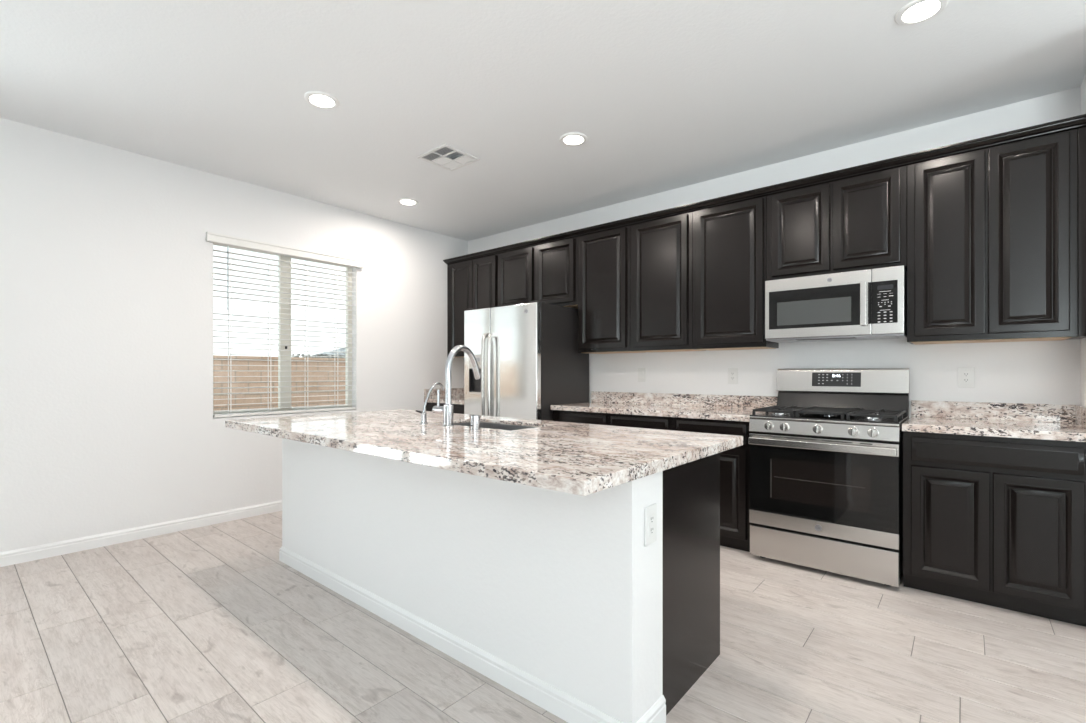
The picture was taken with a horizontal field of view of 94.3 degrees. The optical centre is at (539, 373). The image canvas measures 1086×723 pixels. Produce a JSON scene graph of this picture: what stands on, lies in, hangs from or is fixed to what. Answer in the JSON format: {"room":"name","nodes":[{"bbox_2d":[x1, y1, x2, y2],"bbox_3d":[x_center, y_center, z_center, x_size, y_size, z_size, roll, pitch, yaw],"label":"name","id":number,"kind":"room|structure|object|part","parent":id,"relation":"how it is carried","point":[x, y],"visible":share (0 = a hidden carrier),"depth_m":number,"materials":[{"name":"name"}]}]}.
{"room":"kitchen","nodes":[
{"label":"kitchen","id":0,"kind":"room"},
{"bbox_2d":[0,117,467,552],"bbox_3d":[-3.500,-0.192,2.997,0.150,2.763,8.000,0,0,40],"label":"wall","id":1,"kind":"structure","parent":0,"point":[108,424],"depth_m":3.61,"materials":[{"name":"white paint"}]},
{"bbox_2d":[0,500,281,566],"bbox_3d":[-2.494,1.147,4.059,0.013,0.087,3.760,0,0,40],"label":"baseboard","id":2,"kind":"structure","parent":1,"relation":"attached to","point":[12,557],"depth_m":3.56,"materials":[{"name":"white paint"}]},
{"bbox_2d":[213,244,351,417],"bbox_3d":[-2.255,-0.363,4.502,0.064,1.443,1.225,0,0,40],"label":"window","id":3,"kind":"structure","parent":1,"relation":"in","point":[285,369],"depth_m":4.48,"materials":[{"name":"white plastic"}]},
{"bbox_2d":[206,231,364,417],"bbox_3d":[-2.182,-0.373,4.443,0.109,1.450,1.334,0,0,40],"label":"window blind","id":4,"kind":"object","parent":3,"relation":"attached to","point":[215,238],"visible":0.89,"depth_m":4.33,"materials":[{"name":"white plastic"}]},
{"bbox_3d":[-2.514,-0.340,4.092,0.057,1.340,0.016,0,0,40],"label":"ladder cord","id":5,"kind":"part","parent":4,"relation":"part of","materials":[{"name":"white fabric"}]},
{"bbox_3d":[-2.316,-0.340,4.326,0.057,1.340,0.016,0,0,40],"label":"ladder cord","id":6,"kind":"part","parent":4,"relation":"part of","materials":[{"name":"white fabric"}]},
{"bbox_3d":[-2.202,0.341,4.459,0.052,0.022,1.205,0,0,40],"label":"rail","id":7,"kind":"part","parent":4,"relation":"part of","materials":[{"name":"white plastic"}]},
{"bbox_3d":[-2.111,-0.340,4.568,0.057,1.340,0.016,0,0,40],"label":"ladder cord","id":8,"kind":"part","parent":4,"relation":"part of","materials":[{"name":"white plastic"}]},
{"bbox_3d":[-1.927,-0.340,4.784,0.057,1.340,0.016,0,0,40],"label":"ladder cord","id":9,"kind":"part","parent":4,"relation":"part of","materials":[{"name":"white fabric"}]},
{"bbox_2d":[282,438,662,722],"bbox_3d":[-0.608,0.754,2.464,2.523,0.872,0.206,0,0,40],"label":"wall","id":10,"kind":"structure","parent":0,"point":[563,589],"depth_m":1.92,"materials":[{"name":"white paint"}]},
{"bbox_2d":[279,547,665,722],"bbox_3d":[-0.612,1.147,2.459,2.549,0.087,0.219,0,0,40],"label":"baseboard","id":11,"kind":"structure","parent":10,"relation":"attached to","point":[548,697],"depth_m":2.03,"materials":[{"name":"white paint"}]},
{"bbox_2d":[644,503,656,546],"bbox_3d":[0.365,0.497,1.653,0.008,0.126,0.078,0,0,40],"label":"wall outlet","id":12,"kind":"object","parent":10,"relation":"attached to","point":[650,512],"visible":1,"depth_m":1.64,"materials":[{"name":"white plastic"}]},
{"bbox_2d":[649,513,653,536],"bbox_3d":[0.367,0.497,1.652,0.003,0.072,0.036,0,0,40],"label":"receptacle","id":13,"kind":"object","parent":12,"relation":"attached to","point":[651,515],"depth_m":1.65,"materials":[{"name":"grey plastic"}]},
{"bbox_2d":[0,0,1085,240],"bbox_3d":[-0.391,-1.673,0.363,8.300,0.200,8.300,0,0,40],"label":"ceiling","id":14,"kind":"structure","parent":0,"point":[665,95],"depth_m":2.74,"materials":[{"name":"white paint"}]},
{"bbox_2d":[304,91,339,108],"bbox_3d":[-1.253,-1.567,2.898,0.188,0.012,0.188,0,0,40],"label":"recessed light","id":15,"kind":"object","parent":14,"relation":"in","point":[319,99],"visible":1,"depth_m":2.88,"materials":[{"name":"white paint"}]},
{"bbox_2d":[310,95,333,106],"bbox_3d":[-1.253,-1.567,2.898,0.131,0.010,0.131,0,0,40],"label":"diffuser","id":16,"kind":"object","parent":15,"relation":"attached to","point":[315,100],"depth_m":2.89,"materials":[{"name":"white plastic"}]},
{"bbox_2d":[397,198,418,205],"bbox_3d":[-1.207,-1.567,4.613,0.188,0.012,0.188,0,0,40],"label":"recessed light","id":17,"kind":"object","parent":14,"relation":"in","point":[404,201],"visible":1,"depth_m":4.59,"materials":[{"name":"white"}]},
{"bbox_2d":[401,200,414,204],"bbox_3d":[-1.207,-1.567,4.613,0.131,0.010,0.131,0,0,40],"label":"diffuser","id":18,"kind":"object","parent":17,"relation":"attached to","point":[404,202],"depth_m":4.61,"materials":[{"name":"white plastic"}]},
{"bbox_2d":[416,144,479,170],"bbox_3d":[-0.666,-1.568,3.674,0.324,0.010,0.332,0,0,40],"label":"ceiling vent","id":19,"kind":"object","parent":14,"relation":"in","point":[445,156],"visible":1,"depth_m":3.67,"materials":[{"name":"white metal"}]},
{"bbox_2d":[560,132,587,145],"bbox_3d":[0.227,-1.567,3.382,0.188,0.012,0.188,0,0,40],"label":"recessed light","id":20,"kind":"object","parent":14,"relation":"in","point":[573,138],"visible":1,"depth_m":3.37,"materials":[{"name":"white"}]},
{"bbox_2d":[564,136,582,144],"bbox_3d":[0.227,-1.567,3.382,0.131,0.010,0.131,0,0,40],"label":"diffuser","id":21,"kind":"object","parent":20,"relation":"attached to","point":[568,140],"depth_m":3.38,"materials":[{"name":"white plastic"}]},
{"bbox_2d":[894,0,948,25],"bbox_3d":[1.651,-1.567,2.180,0.188,0.012,0.188,0,0,40],"label":"recessed light","id":22,"kind":"object","parent":14,"relation":"in","point":[915,12],"visible":1,"depth_m":2.18,"materials":[{"name":"white"}]},
{"bbox_2d":[902,1,939,21],"bbox_3d":[1.651,-1.567,2.180,0.131,0.010,0.131,0,0,40],"label":"diffuser","id":23,"kind":"object","parent":22,"relation":"attached to","point":[920,11],"depth_m":2.17,"materials":[{"name":"white plastic"}]},
{"bbox_2d":[0,511,1085,722],"bbox_3d":[-0.391,1.250,0.363,8.300,0.120,8.300,0,0,40],"label":"floor","id":24,"kind":"structure","parent":0,"point":[205,624],"depth_m":2.12,"materials":[{"name":"beige wood"}]},
{"bbox_2d":[426,402,463,413],"bbox_3d":[-0.742,0.754,5.487,0.836,0.872,0.634,0,0,40],"label":"base cabinet","id":25,"kind":"object","parent":24,"relation":"on","point":[457,408],"visible":0.04,"depth_m":5.20,"materials":[{"name":"black wood"}]},
{"bbox_2d":[424,388,463,404],"bbox_3d":[-0.742,0.246,5.484,0.842,0.144,0.638,0,0,40],"label":"countertop","id":26,"kind":"structure","parent":25,"relation":"on","point":[457,394],"depth_m":5.58,"materials":[{"name":"stone"}]},
{"bbox_3d":[-0.796,0.404,5.132,0.415,0.128,0.019,0,0,40],"label":"drawer","id":27,"kind":"part","parent":25,"relation":"part of","materials":[{"name":"black wood"}]},
{"bbox_2d":[464,301,588,426],"bbox_3d":[-0.150,0.287,4.803,0.921,1.806,0.854,0,0,40],"label":"refrigerator","id":28,"kind":"object","parent":24,"relation":"on","point":[529,361],"visible":0.66,"depth_m":4.49,"materials":[{"name":"grey metal"}]},
{"bbox_3d":[-0.589,-0.109,4.752,0.171,0.130,0.056,0,0,40],"label":"dispenser panel","id":29,"kind":"part","parent":28,"relation":"part of","materials":[{"name":"silver metal"}]},
{"bbox_3d":[-0.572,0.250,4.741,0.358,1.700,0.058,0,0,40],"label":"door","id":30,"kind":"part","parent":28,"relation":"part of","materials":[{"name":"silver metal"}]},
{"bbox_3d":[-0.503,0.065,4.596,0.036,0.866,0.082,0,0,40],"label":"handle","id":31,"kind":"part","parent":28,"relation":"part of","materials":[{"name":"silver metal"}]},
{"bbox_3d":[-0.445,0.065,4.547,0.036,0.866,0.082,0,0,40],"label":"handle","id":32,"kind":"part","parent":28,"relation":"part of","materials":[{"name":"silver metal"}]},
{"bbox_3d":[-0.218,0.250,4.441,0.557,1.700,0.058,0,0,40],"label":"door","id":33,"kind":"part","parent":28,"relation":"part of","materials":[{"name":"silver metal"}]},
{"bbox_2d":[553,410,608,424],"bbox_3d":[0.522,0.754,4.416,0.572,0.872,0.634,0,0,40],"label":"base cabinet","id":34,"kind":"object","parent":24,"relation":"on","point":[558,415],"visible":0.16,"depth_m":4.16,"materials":[{"name":"black wood"}]},
{"bbox_3d":[0.344,0.403,4.166,0.480,0.130,0.019,0,0,40],"label":"drawer","id":35,"kind":"part","parent":34,"relation":"part of","materials":[{"name":"black wood"}]},
{"bbox_2d":[551,391,777,421],"bbox_3d":[0.939,0.246,4.059,1.678,0.144,0.638,0,0,40],"label":"countertop","id":36,"kind":"structure","parent":34,"relation":"on","point":[695,406],"depth_m":4.05,"materials":[{"name":"stone"}]},
{"bbox_2d":[456,423,719,714],"bbox_3d":[-0.363,0.754,2.753,2.523,0.872,0.548,0,0,40],"label":"base cabinet","id":37,"kind":"object","parent":24,"relation":"on","point":[691,490],"visible":0.1,"depth_m":1.90,"materials":[{"name":"black wood"}]},
{"bbox_2d":[225,409,742,495],"bbox_3d":[-0.475,0.297,2.586,2.570,0.041,1.212,0,0,40],"label":"countertop","id":38,"kind":"structure","parent":37,"relation":"on","point":[582,459],"depth_m":2.00,"materials":[{"name":"stone"}]},
{"bbox_2d":[416,382,443,423],"bbox_3d":[-0.600,0.164,2.781,0.059,0.225,0.169,0,0,40],"label":"faucet","id":39,"kind":"object","parent":38,"relation":"on","point":[423,414],"visible":1,"depth_m":2.73,"materials":[{"name":"silver metal"}]},
{"bbox_3d":[-0.587,0.134,2.786,0.013,0.165,0.145,0,0,40],"label":"spout","id":40,"kind":"part","parent":39,"relation":"part of","materials":[{"name":"silver metal"}]},
{"bbox_2d":[432,345,481,426],"bbox_3d":[-0.443,0.063,2.724,0.142,0.426,0.258,0,0,40],"label":"kitchen faucet","id":41,"kind":"object","parent":38,"relation":"on","point":[446,410],"visible":1,"depth_m":2.62,"materials":[{"name":"silver metal"}]},
{"bbox_3d":[-0.538,0.136,2.676,0.016,0.099,0.016,0,0,40],"label":"lever","id":42,"kind":"part","parent":41,"relation":"part of","materials":[{"name":"silver metal"}]},
{"bbox_3d":[-0.415,0.010,2.694,0.032,0.320,0.222,0,0,40],"label":"spout","id":43,"kind":"part","parent":41,"relation":"part of","materials":[{"name":"silver metal"}]},
{"bbox_2d":[470,415,480,429],"bbox_3d":[-0.315,0.241,2.464,0.051,0.070,0.051,0,0,40],"label":"air gap cap","id":44,"kind":"object","parent":38,"relation":"on","point":[475,419],"visible":1,"depth_m":2.44,"materials":[{"name":"silver metal"}]},
{"bbox_2d":[453,422,534,430],"bbox_3d":[-0.266,0.402,2.760,0.631,0.207,0.354,0,0,40],"label":"sink","id":45,"kind":"object","parent":38,"relation":"in","point":[482,424],"visible":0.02,"depth_m":2.97,"materials":[{"name":"silver metal"}]},
{"bbox_3d":[0.586,0.754,1.935,0.019,0.872,0.528,0,0,40],"label":"panel","id":46,"kind":"part","parent":37,"relation":"part of","materials":[{"name":"black wood"}]},
{"bbox_2d":[609,413,672,429],"bbox_3d":[0.949,0.754,4.054,0.546,0.872,0.634,0,0,40],"label":"base cabinet","id":47,"kind":"object","parent":24,"relation":"on","point":[638,421],"visible":0.16,"depth_m":3.80,"materials":[{"name":"black wood"}]},
{"bbox_2d":[673,417,751,551],"bbox_3d":[1.369,0.754,3.698,0.551,0.872,0.634,0,0,40],"label":"base cabinet","id":48,"kind":"object","parent":24,"relation":"on","point":[734,462],"visible":0.37,"depth_m":3.36,"materials":[{"name":"black wood"}]},
{"bbox_3d":[1.170,0.403,3.466,0.488,0.130,0.019,0,0,40],"label":"drawer","id":49,"kind":"part","parent":48,"relation":"part of","materials":[{"name":"black wood"}]},
{"bbox_3d":[1.170,0.799,3.465,0.488,0.595,0.020,0,0,40],"label":"door","id":50,"kind":"part","parent":48,"relation":"part of","materials":[{"name":"black wood"}]},
{"bbox_2d":[749,368,909,586],"bbox_3d":[1.843,0.578,3.211,0.787,1.224,0.706,0,0,40],"label":"gas range","id":51,"kind":"object","parent":24,"relation":"on","point":[826,460],"visible":1,"depth_m":3.00,"materials":[{"name":"silver metal"}]},
{"bbox_3d":[1.426,0.330,3.141,0.053,0.053,0.036,0,0,40],"label":"knob","id":52,"kind":"part","parent":51,"relation":"part of","materials":[{"name":"silver metal"}]},
{"bbox_3d":[1.555,0.262,3.262,0.100,0.012,0.099,0,0,40],"label":"burner","id":53,"kind":"part","parent":51,"relation":"part of","materials":[{"name":"silver metal"}]},
{"bbox_3d":[1.494,0.330,3.083,0.053,0.053,0.036,0,0,40],"label":"knob","id":54,"kind":"part","parent":51,"relation":"part of","materials":[{"name":"silver metal"}]},
{"bbox_3d":[1.633,0.330,2.965,0.053,0.053,0.036,0,0,40],"label":"knob","id":55,"kind":"part","parent":51,"relation":"part of","materials":[{"name":"silver metal"}]},
{"bbox_3d":[1.629,0.427,2.958,0.767,0.044,0.044,0,0,40],"label":"handle","id":56,"kind":"part","parent":51,"relation":"part of","materials":[{"name":"silver metal"}]},
{"bbox_3d":[1.650,0.419,2.983,0.783,0.067,0.023,0,0,40],"label":"trim","id":57,"kind":"part","parent":51,"relation":"part of","materials":[{"name":"silver metal"}]},
{"bbox_3d":[1.650,0.914,2.983,0.783,0.084,0.023,0,0,40],"label":"trim","id":58,"kind":"part","parent":51,"relation":"part of","materials":[{"name":"silver metal"}]},
{"bbox_3d":[1.657,0.670,2.992,0.781,0.567,0.040,0,0,40],"label":"oven door","id":59,"kind":"part","parent":51,"relation":"part of","materials":[{"name":"black glass"}]},
{"bbox_3d":[1.659,1.066,2.994,0.781,0.188,0.044,0,0,40],"label":"drawer","id":60,"kind":"part","parent":51,"relation":"part of","materials":[{"name":"silver metal"}]},
{"bbox_3d":[1.662,0.331,2.998,0.785,0.082,0.064,0,0,40],"label":"control panel","id":61,"kind":"part","parent":51,"relation":"part of","materials":[{"name":"silver metal"}]},
{"bbox_2d":[750,412,908,426],"bbox_3d":[1.843,0.279,3.212,0.787,0.022,0.614,0,0,40],"label":"cooktop","id":62,"kind":"object","parent":51,"relation":"in","point":[765,417],"depth_m":3.00,"materials":[{"name":"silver metal"}]},
{"bbox_3d":[1.771,0.330,2.848,0.053,0.053,0.036,0,0,40],"label":"knob","id":63,"kind":"part","parent":51,"relation":"part of","materials":[{"name":"silver metal"}]},
{"bbox_3d":[1.941,0.262,2.935,0.100,0.012,0.099,0,0,40],"label":"burner","id":64,"kind":"part","parent":51,"relation":"part of","materials":[{"name":"silver metal"}]},
{"bbox_3d":[1.843,0.330,2.787,0.053,0.053,0.036,0,0,40],"label":"knob","id":65,"kind":"part","parent":51,"relation":"part of","materials":[{"name":"silver metal"}]},
{"bbox_2d":[903,431,1085,626],"bbox_3d":[2.475,0.754,2.761,0.743,0.872,0.634,0,0,40],"label":"base cabinet","id":66,"kind":"object","parent":24,"relation":"on","point":[1000,522],"visible":0.94,"depth_m":2.52,"materials":[{"name":"black wood"}]},
{"bbox_3d":[2.145,0.799,2.639,0.321,0.595,0.020,0,0,40],"label":"door","id":67,"kind":"part","parent":66,"relation":"part of","materials":[{"name":"black wood"}]},
{"bbox_2d":[902,400,1085,441],"bbox_3d":[2.473,0.246,2.759,0.746,0.144,0.638,0,0,40],"label":"countertop","id":68,"kind":"structure","parent":66,"relation":"on","point":[1059,422],"depth_m":2.82,"materials":[{"name":"stone"}]},
{"bbox_3d":[2.270,0.411,2.534,0.646,0.126,0.019,0,0,40],"label":"drawer","id":69,"kind":"part","parent":66,"relation":"part of","materials":[{"name":"black wood"}]},
{"bbox_3d":[2.396,0.799,2.426,0.315,0.595,0.020,0,0,40],"label":"door","id":70,"kind":"part","parent":66,"relation":"part of","materials":[{"name":"black wood"}]},
{"bbox_2d":[468,87,1079,417],"bbox_3d":[1.103,-0.192,4.438,5.310,2.763,0.150,0,0,40],"label":"wall","id":71,"kind":"structure","parent":0,"point":[1030,372],"depth_m":3.42,"materials":[{"name":"white paint"}]},
{"bbox_2d":[447,254,497,357],"bbox_3d":[-0.652,-0.713,5.607,0.819,1.058,0.334,0,0,40],"label":"upper cabinet","id":72,"kind":"object","parent":71,"relation":"attached to","point":[473,283],"visible":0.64,"depth_m":5.52,"materials":[{"name":"black wood"}]},
{"bbox_3d":[-0.871,-0.722,5.587,0.373,1.013,0.020,0,0,40],"label":"door","id":73,"kind":"part","parent":72,"relation":"part of","materials":[{"name":"black wood"}]},
{"bbox_3d":[-0.591,-0.722,5.350,0.349,1.013,0.020,0,0,40],"label":"door","id":74,"kind":"part","parent":72,"relation":"part of","materials":[{"name":"black wood"}]},
{"bbox_2d":[443,114,1085,264],"bbox_3d":[0.933,-1.264,4.238,5.008,0.041,0.373,0,0,40],"label":"crown molding","id":75,"kind":"structure","parent":72,"relation":"on","point":[1075,122],"depth_m":3.25,"materials":[{"name":"black wood"}]},
{"bbox_2d":[498,237,577,308],"bbox_3d":[0.050,-0.932,5.012,1.021,0.620,0.334,0,0,40],"label":"upper cabinet","id":76,"kind":"object","parent":71,"relation":"attached to","point":[548,272],"visible":0.8,"depth_m":4.84,"materials":[{"name":"black wood"}]},
{"bbox_3d":[-0.248,-0.942,5.060,0.461,0.572,0.020,0,0,40],"label":"door","id":77,"kind":"part","parent":76,"relation":"part of","materials":[{"name":"black wood"}]},
{"bbox_3d":[0.140,-0.942,4.731,0.447,0.572,0.020,0,0,40],"label":"door","id":78,"kind":"part","parent":76,"relation":"part of","materials":[{"name":"black wood"}]},
{"bbox_3d":[0.063,-0.625,5.027,0.982,0.004,0.287,0,0,40],"label":"panel","id":79,"kind":"part","parent":76,"relation":"part of","materials":[{"name":"black wood"}]},
{"bbox_2d":[578,225,645,353],"bbox_3d":[0.646,-0.713,4.507,0.539,1.058,0.334,0,0,40],"label":"upper cabinet","id":80,"kind":"object","parent":71,"relation":"attached to","point":[603,256],"visible":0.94,"depth_m":4.36,"materials":[{"name":"black wood"}]},
{"bbox_3d":[0.541,-0.723,4.391,0.479,1.010,0.020,0,0,40],"label":"door","id":81,"kind":"part","parent":80,"relation":"part of","materials":[{"name":"black wood"}]},
{"bbox_3d":[0.659,-0.186,4.523,0.500,0.004,0.287,0,0,40],"label":"panel","id":82,"kind":"part","parent":80,"relation":"part of","materials":[{"name":"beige wood"}]},
{"bbox_2d":[638,368,645,381],"bbox_3d":[0.910,0.014,4.496,0.078,0.126,0.010,0,0,40],"label":"wall switch","id":83,"kind":"object","parent":71,"relation":"attached to","point":[641,371],"visible":1,"depth_m":4.49,"materials":[{"name":"white plastic"}]},
{"bbox_2d":[630,212,705,351],"bbox_3d":[1.060,-0.713,4.156,0.544,1.058,0.334,0,0,40],"label":"upper cabinet","id":84,"kind":"object","parent":71,"relation":"attached to","point":[661,250],"visible":0.94,"depth_m":4.02,"materials":[{"name":"black wood"}]},
{"bbox_3d":[1.073,-0.186,4.172,0.505,0.004,0.287,0,0,40],"label":"panel","id":85,"kind":"part","parent":84,"relation":"part of","materials":[{"name":"beige wood"}]},
{"bbox_2d":[591,391,777,408],"bbox_3d":[1.139,0.225,4.295,1.678,0.102,0.020,0,0,40],"label":"backsplash","id":86,"kind":"structure","parent":71,"relation":"attached to","point":[695,400],"depth_m":4.20,"materials":[{"name":"stone"}]},
{"bbox_2d":[728,368,737,383],"bbox_3d":[1.525,0.022,3.976,0.078,0.126,0.008,0,0,40],"label":"wall outlet","id":87,"kind":"object","parent":71,"relation":"attached to","point":[732,372],"visible":1,"depth_m":3.97,"materials":[{"name":"white plastic"}]},
{"bbox_2d":[730,371,734,380],"bbox_3d":[1.524,0.022,3.974,0.036,0.072,0.003,0,0,40],"label":"receptacle","id":88,"kind":"object","parent":87,"relation":"attached to","point":[732,373],"depth_m":3.97,"materials":[{"name":"grey plastic"}]},
{"bbox_2d":[693,196,778,350],"bbox_3d":[1.473,-0.713,3.807,0.536,1.058,0.334,0,0,40],"label":"upper cabinet","id":89,"kind":"object","parent":71,"relation":"attached to","point":[729,240],"visible":0.95,"depth_m":3.67,"materials":[{"name":"black wood"}]},
{"bbox_3d":[1.486,-0.186,3.822,0.498,0.004,0.287,0,0,40],"label":"panel","id":90,"kind":"part","parent":89,"relation":"part of","materials":[{"name":"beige wood"}]},
{"bbox_2d":[766,166,906,280],"bbox_3d":[1.982,-0.939,3.375,0.796,0.606,0.334,0,0,40],"label":"upper cabinet","id":91,"kind":"object","parent":71,"relation":"attached to","point":[856,223],"visible":0.84,"depth_m":3.22,"materials":[{"name":"black wood"}]},
{"bbox_3d":[1.742,-0.948,3.374,0.353,0.560,0.020,0,0,40],"label":"door","id":92,"kind":"part","parent":91,"relation":"part of","materials":[{"name":"black wood"}]},
{"bbox_2d":[765,265,906,342],"bbox_3d":[1.958,-0.429,3.346,0.779,0.416,0.405,0,0,40],"label":"microwave","id":93,"kind":"object","parent":91,"relation":"attached to","point":[869,304],"visible":0.98,"depth_m":3.19,"materials":[{"name":"grey metal"}]},
{"bbox_3d":[1.780,-0.427,3.280,0.540,0.257,0.006,0,0,40],"label":"door glass","id":94,"kind":"part","parent":93,"relation":"part of","materials":[{"name":"black glass"}]},
{"bbox_3d":[1.801,-0.436,3.287,0.617,0.400,0.040,0,0,40],"label":"door","id":95,"kind":"part","parent":93,"relation":"part of","materials":[{"name":"silver metal"}]},
{"bbox_3d":[1.968,-0.230,3.358,0.773,0.012,0.340,0,0,40],"label":"plate","id":96,"kind":"part","parent":93,"relation":"part of","materials":[{"name":"silver metal"}]},
{"bbox_3d":[1.984,-0.427,3.083,0.034,0.270,0.038,0,0,40],"label":"handle","id":97,"kind":"part","parent":93,"relation":"part of","materials":[{"name":"silver metal"}]},
{"bbox_3d":[2.026,-0.948,3.133,0.354,0.560,0.020,0,0,40],"label":"door","id":98,"kind":"part","parent":91,"relation":"part of","materials":[{"name":"black wood"}]},
{"bbox_2d":[958,367,974,387],"bbox_3d":[2.598,0.026,3.067,0.078,0.126,0.008,0,0,40],"label":"wall outlet","id":99,"kind":"object","parent":71,"relation":"attached to","point":[966,375],"visible":1,"depth_m":3.06,"materials":[{"name":"white plastic"}]},
{"bbox_2d":[962,372,969,382],"bbox_3d":[2.596,0.026,3.065,0.036,0.072,0.003,0,0,40],"label":"receptacle","id":100,"kind":"object","parent":99,"relation":"attached to","point":[965,375],"depth_m":3.06,"materials":[{"name":"grey plastic"}]},
{"bbox_2d":[911,400,1074,422],"bbox_3d":[2.673,0.225,2.995,0.746,0.102,0.020,0,0,40],"label":"backsplash","id":101,"kind":"structure","parent":71,"relation":"attached to","point":[1054,413],"depth_m":2.97,"materials":[{"name":"stone"}]},
{"bbox_2d":[907,127,1085,344],"bbox_3d":[2.571,-0.713,2.876,0.747,1.058,0.334,0,0,40],"label":"upper cabinet","id":102,"kind":"object","parent":71,"relation":"attached to","point":[992,232],"depth_m":2.73,"materials":[{"name":"black wood"}]},
{"bbox_3d":[2.333,-0.723,2.872,0.312,1.010,0.020,0,0,40],"label":"door","id":103,"kind":"part","parent":102,"relation":"part of","materials":[{"name":"black wood"}]},
{"bbox_3d":[2.567,-0.186,2.905,0.663,0.004,0.287,0,0,40],"label":"panel","id":104,"kind":"part","parent":102,"relation":"part of","materials":[{"name":"beige wood"}]},
{"bbox_3d":[2.580,-0.723,2.663,0.311,1.010,0.020,0,0,40],"label":"door","id":105,"kind":"part","parent":102,"relation":"part of","materials":[{"name":"black wood"}]},
{"bbox_3d":[2.847,-0.714,2.657,0.043,1.056,0.310,0,0,40],"label":"filler strip","id":106,"kind":"part","parent":102,"relation":"part of","materials":[{"name":"black wood"}]},
{"bbox_2d":[1080,74,1085,406],"bbox_3d":[2.796,-0.192,2.446,0.150,2.763,0.700,0,0,40],"label":"wall","id":107,"kind":"structure","parent":0,"point":[1083,85],"depth_m":2.69,"materials":[{"name":"white paint"}]},
{"label":"outside","id":108,"kind":"structure","parent":0,"visible":0},
{"bbox_3d":[-10.745,1.350,17.657,29.840,0.120,45.000,0,0,40],"label":"ground","id":109,"kind":"structure","parent":108,"visible":0},
{"bbox_2d":[213,355,345,411],"bbox_3d":[-4.747,0.506,9.298,0.260,1.607,18.000,0,0,40],"label":"fence","id":110,"kind":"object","parent":109,"relation":"on","point":[299,365],"depth_m":9.03,"materials":[{"name":"brown wood"}]},
{"bbox_2d":[292,354,344,357],"bbox_3d":[-5.253,0.418,12.140,1.521,1.770,1.372,0,0,40],"label":"shrub","id":111,"kind":"object","parent":109,"relation":"on","point":[302,355],"visible":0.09,"depth_m":11.84,"materials":[{"name":"green plant"}]},
{"bbox_2d":[312,348,345,357],"bbox_3d":[-5.137,-0.060,22.605,2.800,2.700,11.200,0,0,40],"label":"neighbor house","id":112,"kind":"structure","parent":109,"relation":"on","point":[334,352],"depth_m":18.05,"materials":[{"name":"paint"}]}
]}

